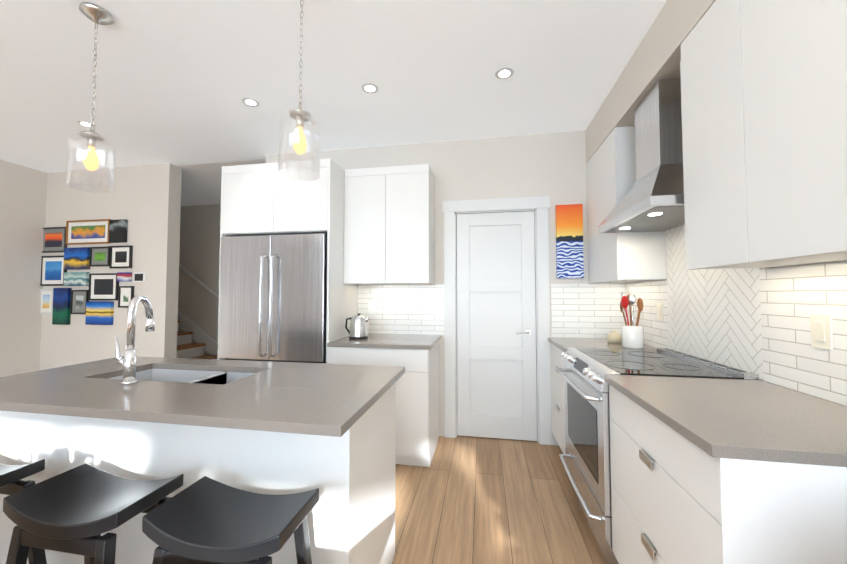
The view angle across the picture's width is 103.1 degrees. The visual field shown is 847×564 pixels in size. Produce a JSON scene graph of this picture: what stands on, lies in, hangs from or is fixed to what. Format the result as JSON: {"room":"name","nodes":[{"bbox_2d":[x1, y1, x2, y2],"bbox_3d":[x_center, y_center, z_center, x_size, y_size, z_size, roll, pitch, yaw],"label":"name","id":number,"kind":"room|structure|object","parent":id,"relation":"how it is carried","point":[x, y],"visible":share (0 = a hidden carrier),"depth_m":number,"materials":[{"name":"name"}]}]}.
{"room":"kitchen","nodes":[
{"label":"kitchen","id":0,"kind":"room"},
{"bbox_2d":[0,160,47,376],"bbox_3d":[-4.941,-0.022,1.407,0.150,2.720,8.550,0,-2,10],"label":"wall","id":1,"kind":"structure","parent":0,"point":[23,189],"depth_m":3.72,"materials":[{"name":"beige paint"}]},
{"bbox_2d":[180,204,220,354],"bbox_3d":[-2.060,0.119,5.164,4.170,2.720,0.150,0,-2,10],"label":"wall","id":2,"kind":"structure","parent":0,"point":[201,222],"depth_m":5.36,"materials":[{"name":"beige paint"}]},
{"bbox_2d":[40,130,623,435],"bbox_3d":[-1.257,0.054,3.431,6.350,2.720,0.150,0,-2,10],"label":"wall","id":3,"kind":"structure","parent":0,"point":[168,234],"depth_m":3.64,"materials":[{"name":"beige paint"}]},
{"bbox_2d":[39,289,52,313],"bbox_3d":[-4.353,0.224,3.878,0.226,0.283,0.022,0,-2,10],"label":"picture frame","id":4,"kind":"object","parent":3,"relation":"attached to","point":[46,301],"visible":0.56,"depth_m":3.87,"materials":[{"name":"white paper"}]},
{"bbox_2d":[40,256,66,285],"bbox_3d":[-4.267,-0.129,3.877,0.358,0.345,0.022,0,-2,10],"label":"picture frame","id":5,"kind":"object","parent":3,"relation":"attached to","point":[52,271],"visible":0.81,"depth_m":3.88,"materials":[{"name":"black"}]},
{"bbox_2d":[42,227,66,252],"bbox_3d":[-4.282,-0.487,3.892,0.370,0.293,0.022,0,-2,10],"label":"picture frame","id":6,"kind":"object","parent":3,"relation":"attached to","point":[54,239],"visible":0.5,"depth_m":3.89,"materials":[{"name":"grey"}]},
{"bbox_2d":[52,288,71,324],"bbox_3d":[-4.121,0.276,3.831,0.211,0.417,0.032,0,-2,10],"label":"picture frame","id":7,"kind":"object","parent":3,"relation":"attached to","point":[61,314],"visible":1,"depth_m":3.81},
{"bbox_2d":[63,247,89,269],"bbox_3d":[-3.934,-0.266,3.818,0.329,0.246,0.032,0,-2,10],"label":"picture frame","id":8,"kind":"object","parent":3,"relation":"attached to","point":[76,258],"visible":0.86,"depth_m":3.80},
{"bbox_2d":[63,272,89,285],"bbox_3d":[-3.931,-0.033,3.809,0.315,0.155,0.032,0,-2,10],"label":"picture frame","id":9,"kind":"object","parent":3,"relation":"attached to","point":[76,278],"visible":0.93,"depth_m":3.79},
{"bbox_2d":[70,290,88,313],"bbox_3d":[-3.882,0.226,3.796,0.230,0.273,0.022,0,-2,10],"label":"picture frame","id":10,"kind":"object","parent":3,"relation":"attached to","point":[78,299],"visible":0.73,"depth_m":3.79,"materials":[{"name":"black"}]},
{"bbox_2d":[65,219,110,244],"bbox_3d":[-3.801,-0.565,3.811,0.598,0.273,0.022,0,-2,10],"label":"picture frame","id":11,"kind":"object","parent":3,"relation":"attached to","point":[79,232],"visible":0.85,"depth_m":3.81,"materials":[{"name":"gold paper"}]},
{"bbox_2d":[89,246,109,266],"bbox_3d":[-3.626,-0.285,3.770,0.267,0.219,0.022,0,-2,10],"label":"picture frame","id":12,"kind":"object","parent":3,"relation":"attached to","point":[99,256],"visible":0.9,"depth_m":3.77,"materials":[{"name":"black"}]},
{"bbox_2d":[85,301,113,324],"bbox_3d":[-3.600,0.345,3.737,0.335,0.257,0.032,0,-2,10],"label":"picture frame","id":13,"kind":"object","parent":3,"relation":"attached to","point":[99,312],"visible":1,"depth_m":3.72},
{"bbox_2d":[88,273,118,299],"bbox_3d":[-3.563,0.055,3.746,0.383,0.301,0.022,0,-2,10],"label":"picture frame","id":14,"kind":"object","parent":3,"relation":"attached to","point":[103,286],"visible":0.88,"depth_m":3.74,"materials":[{"name":"black"}]},
{"bbox_2d":[109,219,127,242],"bbox_3d":[-3.388,-0.565,3.734,0.202,0.252,0.032,0,-2,10],"label":"picture frame","id":15,"kind":"object","parent":3,"relation":"attached to","point":[118,230],"visible":0.93,"depth_m":3.72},
{"bbox_2d":[109,245,132,267],"bbox_3d":[-3.347,-0.277,3.721,0.276,0.249,0.022,0,-2,10],"label":"picture frame","id":16,"kind":"object","parent":3,"relation":"attached to","point":[121,256],"visible":0.96,"depth_m":3.72,"materials":[{"name":"black"}]},
{"bbox_2d":[117,272,131,281],"bbox_3d":[-3.287,-0.055,3.697,0.158,0.099,0.032,0,-2,10],"label":"picture frame","id":17,"kind":"object","parent":3,"relation":"attached to","point":[124,276],"visible":1,"depth_m":3.68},
{"bbox_2d":[118,286,133,307],"bbox_3d":[-3.264,0.163,3.690,0.184,0.236,0.022,0,-2,10],"label":"picture frame","id":18,"kind":"object","parent":3,"relation":"attached to","point":[125,295],"visible":0.85,"depth_m":3.69,"materials":[{"name":"black"}]},
{"bbox_2d":[134,273,147,305],"bbox_3d":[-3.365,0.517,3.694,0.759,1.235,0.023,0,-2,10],"label":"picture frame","id":19,"kind":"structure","parent":3,"relation":"attached to","point":[139,277],"depth_m":3.66,"materials":[{"name":"white"}]},
{"bbox_2d":[344,164,434,283],"bbox_3d":[-0.293,-0.481,3.027,0.746,1.000,0.348,0,-2,10],"label":"upper cabinet","id":20,"kind":"object","parent":3,"relation":"attached to","point":[389,225],"visible":1,"depth_m":2.86,"materials":[{"name":"white wood"}]},
{"bbox_2d":[358,284,625,337],"bbox_3d":[0.536,0.252,3.030,2.370,0.463,0.006,0,-2,10],"label":"tile backsplash","id":21,"kind":"structure","parent":3,"relation":"attached to","point":[585,311],"depth_m":3.09,"materials":[{"name":"white tile"}]},
{"bbox_2d":[368,302,374,313],"bbox_3d":[-0.493,0.248,3.203,0.070,0.115,0.008,0,-2,10],"label":"outlet","id":22,"kind":"object","parent":21,"relation":"attached to","point":[371,307],"visible":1,"depth_m":3.20,"materials":[{"name":"white plastic"}]},
{"bbox_2d":[442,196,551,444],"bbox_3d":[0.657,0.326,3.073,0.950,2.150,0.174,0,-2,10],"label":"door frame","id":23,"kind":"structure","parent":3,"relation":"attached to","point":[540,205],"depth_m":3.00,"materials":[{"name":"white wood"}]},
{"bbox_2d":[457,211,536,440],"bbox_3d":[0.648,0.379,3.020,0.694,2.024,0.098,0,-2,10],"label":"pantry door","id":24,"kind":"structure","parent":3,"relation":"in","point":[496,357],"depth_m":3.04,"materials":[{"name":"white wood"}]},
{"bbox_2d":[552,433,557,444],"bbox_3d":[1.390,1.333,2.835,0.588,0.120,0.014,0,-2,10],"label":"baseboard","id":25,"kind":"structure","parent":3,"relation":"attached to","point":[554,441],"depth_m":2.87,"materials":[{"name":"white wood"}]},
{"bbox_2d":[555,204,583,277],"bbox_3d":[1.263,-0.351,2.910,0.214,0.637,0.034,0,-2,10],"label":"framed picture","id":26,"kind":"object","parent":3,"relation":"attached to","point":[569,243],"visible":1,"depth_m":2.89},
{"bbox_2d":[0,0,666,205],"bbox_3d":[-1.026,-1.456,0.775,8.100,0.100,8.550,0,-2,10],"label":"ceiling","id":27,"kind":"structure","parent":0,"point":[177,81],"depth_m":2.18,"materials":[{"name":"white paint"}]},
{"bbox_2d":[76,121,95,126],"bbox_3d":[-2.838,-1.327,2.830,0.119,0.003,0.119,0,-2,4],"label":"recessed light","id":28,"kind":"object","parent":27,"relation":"in","point":[87,124],"depth_m":2.81,"materials":[{"name":"white"}]},
{"bbox_2d":[65,2,114,193],"bbox_3d":[-1.663,-0.919,1.694,0.174,0.904,0.174,0,-2,10],"label":"pendant light","id":29,"kind":"object","parent":27,"relation":"hanging from","point":[95,14],"visible":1,"depth_m":1.68,"materials":[{"name":"clear glass"}]},
{"bbox_2d":[242,98,258,106],"bbox_3d":[-1.290,-1.339,2.508,0.119,0.003,0.119,1,-2,-26],"label":"recessed light","id":30,"kind":"object","parent":27,"relation":"in","point":[253,103],"depth_m":2.50,"materials":[{"name":"white"}]},
{"bbox_2d":[278,0,320,180],"bbox_3d":[-0.547,-0.926,1.499,0.174,0.904,0.174,0,-2,10],"label":"pendant light","id":31,"kind":"object","parent":27,"relation":"hanging from","point":[300,116],"visible":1,"depth_m":1.47,"materials":[{"name":"clear glass"}]},
{"bbox_2d":[361,83,378,92],"bbox_3d":[-0.372,-1.345,2.338,0.119,0.003,0.119,0,-2,4],"label":"recessed light","id":32,"kind":"object","parent":27,"relation":"in","point":[372,88],"depth_m":2.33,"materials":[{"name":"white"}]},
{"bbox_2d":[495,67,513,78],"bbox_3d":[0.525,-1.351,2.181,0.119,0.003,0.119,1,-2,-26],"label":"recessed light","id":33,"kind":"object","parent":27,"relation":"in","point":[504,72],"depth_m":2.18,"materials":[{"name":"white plastic"}]},
{"bbox_2d":[585,0,715,162],"bbox_3d":[1.378,-1.220,1.859,0.299,0.289,2.127,0,-2,10],"label":"soffit","id":34,"kind":"structure","parent":27,"relation":"attached to","point":[656,56],"depth_m":1.83,"materials":[{"name":"beige paint"}]},
{"bbox_2d":[392,435,609,563],"bbox_3d":[-1.026,1.362,0.669,8.100,0.100,8.550,0,-2,10],"label":"floor","id":35,"kind":"structure","parent":0,"point":[470,500],"depth_m":2.02,"materials":[{"name":"brown wood"}]},
{"bbox_2d":[0,459,46,563],"bbox_3d":[-1.568,0.979,1.124,0.411,0.698,0.321,0,-2,10],"label":"stool","id":36,"kind":"object","parent":35,"relation":"on","point":[11,477],"visible":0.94,"depth_m":1.19,"materials":[{"name":"black"}]},
{"bbox_2d":[3,463,183,563],"bbox_3d":[-1.001,0.976,1.025,0.411,0.698,0.321,0,-2,10],"label":"stool","id":37,"kind":"object","parent":35,"relation":"on","point":[80,509],"visible":0.92,"depth_m":0.97,"materials":[{"name":"black"}]},
{"bbox_2d":[177,264,218,358],"bbox_3d":[-3.591,0.499,4.840,1.301,1.936,0.952,0,-2,10],"label":"stairs","id":38,"kind":"structure","parent":35,"relation":"on","point":[202,338],"depth_m":5.22,"materials":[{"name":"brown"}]},
{"bbox_2d":[0,380,396,563],"bbox_3d":[-0.995,0.901,1.530,1.630,0.886,0.600,0,-2,10],"label":"kitchen island","id":39,"kind":"object","parent":35,"relation":"on","point":[352,521],"depth_m":1.23,"materials":[{"name":"white wood"}]},
{"bbox_2d":[0,360,399,439],"bbox_3d":[-1.033,0.439,1.416,1.740,0.030,0.650,0,-2,10],"label":"island countertop","id":40,"kind":"structure","parent":39,"relation":"on","point":[290,401],"depth_m":1.21,"materials":[{"name":"grey stone"}]},
{"bbox_2d":[114,295,153,384],"bbox_3d":[-1.253,0.242,1.489,0.133,0.368,0.204,0,-2,10],"label":"faucet","id":41,"kind":"object","parent":40,"relation":"on","point":[128,361],"visible":1,"depth_m":1.40,"materials":[{"name":"silver metal"}]},
{"bbox_2d":[112,364,263,383],"bbox_3d":[-1.147,0.554,1.600,0.710,0.212,0.320,0,-2,10],"label":"sink","id":42,"kind":"object","parent":40,"relation":"in","point":[154,371],"depth_m":1.76,"materials":[{"name":"silver metal"}]},
{"bbox_2d":[142,476,318,563],"bbox_3d":[-0.530,0.973,0.943,0.411,0.698,0.321,0,-2,10],"label":"stool","id":43,"kind":"object","parent":35,"relation":"on","point":[205,520],"visible":1,"depth_m":0.91,"materials":[{"name":"black"}]},
{"bbox_2d":[218,233,326,363],"bbox_3d":[-1.180,0.511,2.945,0.918,1.770,0.687,0,-2,10],"label":"refrigerator","id":44,"kind":"object","parent":35,"relation":"on","point":[273,300],"visible":0.48,"depth_m":2.67,"materials":[{"name":"grey metal"}]},
{"bbox_2d":[217,158,357,363],"bbox_3d":[-1.170,0.214,3.017,0.982,2.370,0.618,0,-2,10],"label":"tall cabinet","id":45,"kind":"object","parent":35,"relation":"on","point":[263,199],"visible":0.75,"depth_m":2.76,"materials":[{"name":"white wood"}]},
{"bbox_2d":[327,333,440,466],"bbox_3d":[-0.290,0.934,2.821,0.806,0.915,0.648,0,-2,10],"label":"base cabinet","id":46,"kind":"object","parent":35,"relation":"on","point":[417,404],"visible":0.6,"depth_m":2.51,"materials":[{"name":"white wood"}]},
{"bbox_2d":[345,313,369,338],"bbox_3d":[-0.562,0.372,2.855,0.220,0.209,0.160,0,-2,10],"label":"kettle","id":47,"kind":"object","parent":46,"relation":"on","point":[358,327],"visible":1,"depth_m":2.80,"materials":[{"name":"silver metal"}]},
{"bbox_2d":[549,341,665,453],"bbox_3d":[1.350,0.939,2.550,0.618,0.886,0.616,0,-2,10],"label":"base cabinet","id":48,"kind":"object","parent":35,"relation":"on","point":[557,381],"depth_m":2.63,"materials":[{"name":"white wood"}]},
{"bbox_2d":[548,337,656,352],"bbox_3d":[1.340,0.482,2.569,0.638,0.030,0.616,0,-2,10],"label":"countertop","id":49,"kind":"structure","parent":48,"relation":"on","point":[561,343],"depth_m":2.55,"materials":[{"name":"grey stone"}]},
{"bbox_2d":[607,330,621,343],"bbox_3d":[1.465,0.418,2.580,0.104,0.097,0.104,0,-2,10],"label":"ceramic jar","id":50,"kind":"object","parent":49,"relation":"on","point":[614,336],"visible":0.96,"depth_m":2.55,"materials":[{"name":"beige ceramic"}]},
{"bbox_2d":[620,292,643,348],"bbox_3d":[1.466,0.262,2.363,0.147,0.394,0.141,0,-2,10],"label":"utensil crock","id":51,"kind":"object","parent":49,"relation":"on","point":[632,336],"visible":1,"depth_m":2.32,"materials":[{"name":"white ceramic"}]},
{"bbox_2d":[557,348,758,563],"bbox_3d":[1.183,0.888,1.880,0.701,0.938,0.760,0,-2,10],"label":"range","id":52,"kind":"object","parent":35,"relation":"on","point":[587,465],"visible":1,"depth_m":1.75,"materials":[{"name":"metal"}]},
{"bbox_2d":[609,385,846,563],"bbox_3d":[1.101,0.886,1.127,0.619,0.886,0.748,0,-2,10],"label":"base cabinet","id":53,"kind":"object","parent":35,"relation":"on","point":[720,471],"depth_m":0.86,"materials":[{"name":"white wood"}]},
{"bbox_2d":[604,374,846,460],"bbox_3d":[1.091,0.428,1.143,0.638,0.030,0.752,0,-2,10],"label":"countertop","id":54,"kind":"structure","parent":53,"relation":"on","point":[714,415],"depth_m":1.04,"materials":[{"name":"grey stone"}]},
{"bbox_2d":[624,233,846,403],"bbox_3d":[1.611,-0.006,1.834,0.150,2.720,1.970,0,-2,10],"label":"wall","id":55,"kind":"structure","parent":0,"point":[665,233],"depth_m":1.31,"materials":[{"name":"beige paint"}]},
{"bbox_2d":[586,126,666,283],"bbox_3d":[1.506,-0.523,2.566,0.298,1.048,0.638,0,-2,10],"label":"upper cabinet","id":56,"kind":"object","parent":55,"relation":"attached to","point":[620,257],"visible":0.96,"depth_m":2.29,"materials":[{"name":"white wood"}]},
{"bbox_2d":[598,77,684,232],"bbox_3d":[1.324,-0.706,1.902,0.411,0.732,0.730,0,-2,10],"label":"range hood","id":57,"kind":"object","parent":55,"relation":"attached to","point":[652,200],"visible":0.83,"depth_m":1.78,"materials":[{"name":"metal"}]},
{"bbox_2d":[626,225,846,405],"bbox_3d":[1.522,0.035,1.782,0.006,0.805,2.138,0,-2,10],"label":"tile backsplash","id":58,"kind":"structure","parent":55,"relation":"attached to","point":[755,320],"depth_m":1.49,"materials":[{"name":"white tile"}]},
{"bbox_2d":[657,303,663,320],"bbox_3d":[1.603,0.201,2.279,0.008,0.120,0.074,0,-2,10],"label":"outlet","id":59,"kind":"object","parent":58,"relation":"attached to","point":[660,316],"depth_m":2.27,"materials":[{"name":"white plastic"}]},
{"bbox_2d":[810,314,832,349],"bbox_3d":[1.413,0.176,1.196,0.008,0.120,0.074,0,-2,10],"label":"outlet","id":60,"kind":"object","parent":58,"relation":"attached to","point":[821,331],"depth_m":1.19,"materials":[{"name":"white plastic"}]},
{"bbox_2d":[680,0,846,269],"bbox_3d":[1.256,-0.584,1.141,0.298,1.033,0.718,0,-2,10],"label":"upper cabinet","id":61,"kind":"object","parent":55,"relation":"attached to","point":[764,107],"visible":1,"depth_m":1.08,"materials":[{"name":"white wood"}]}
]}

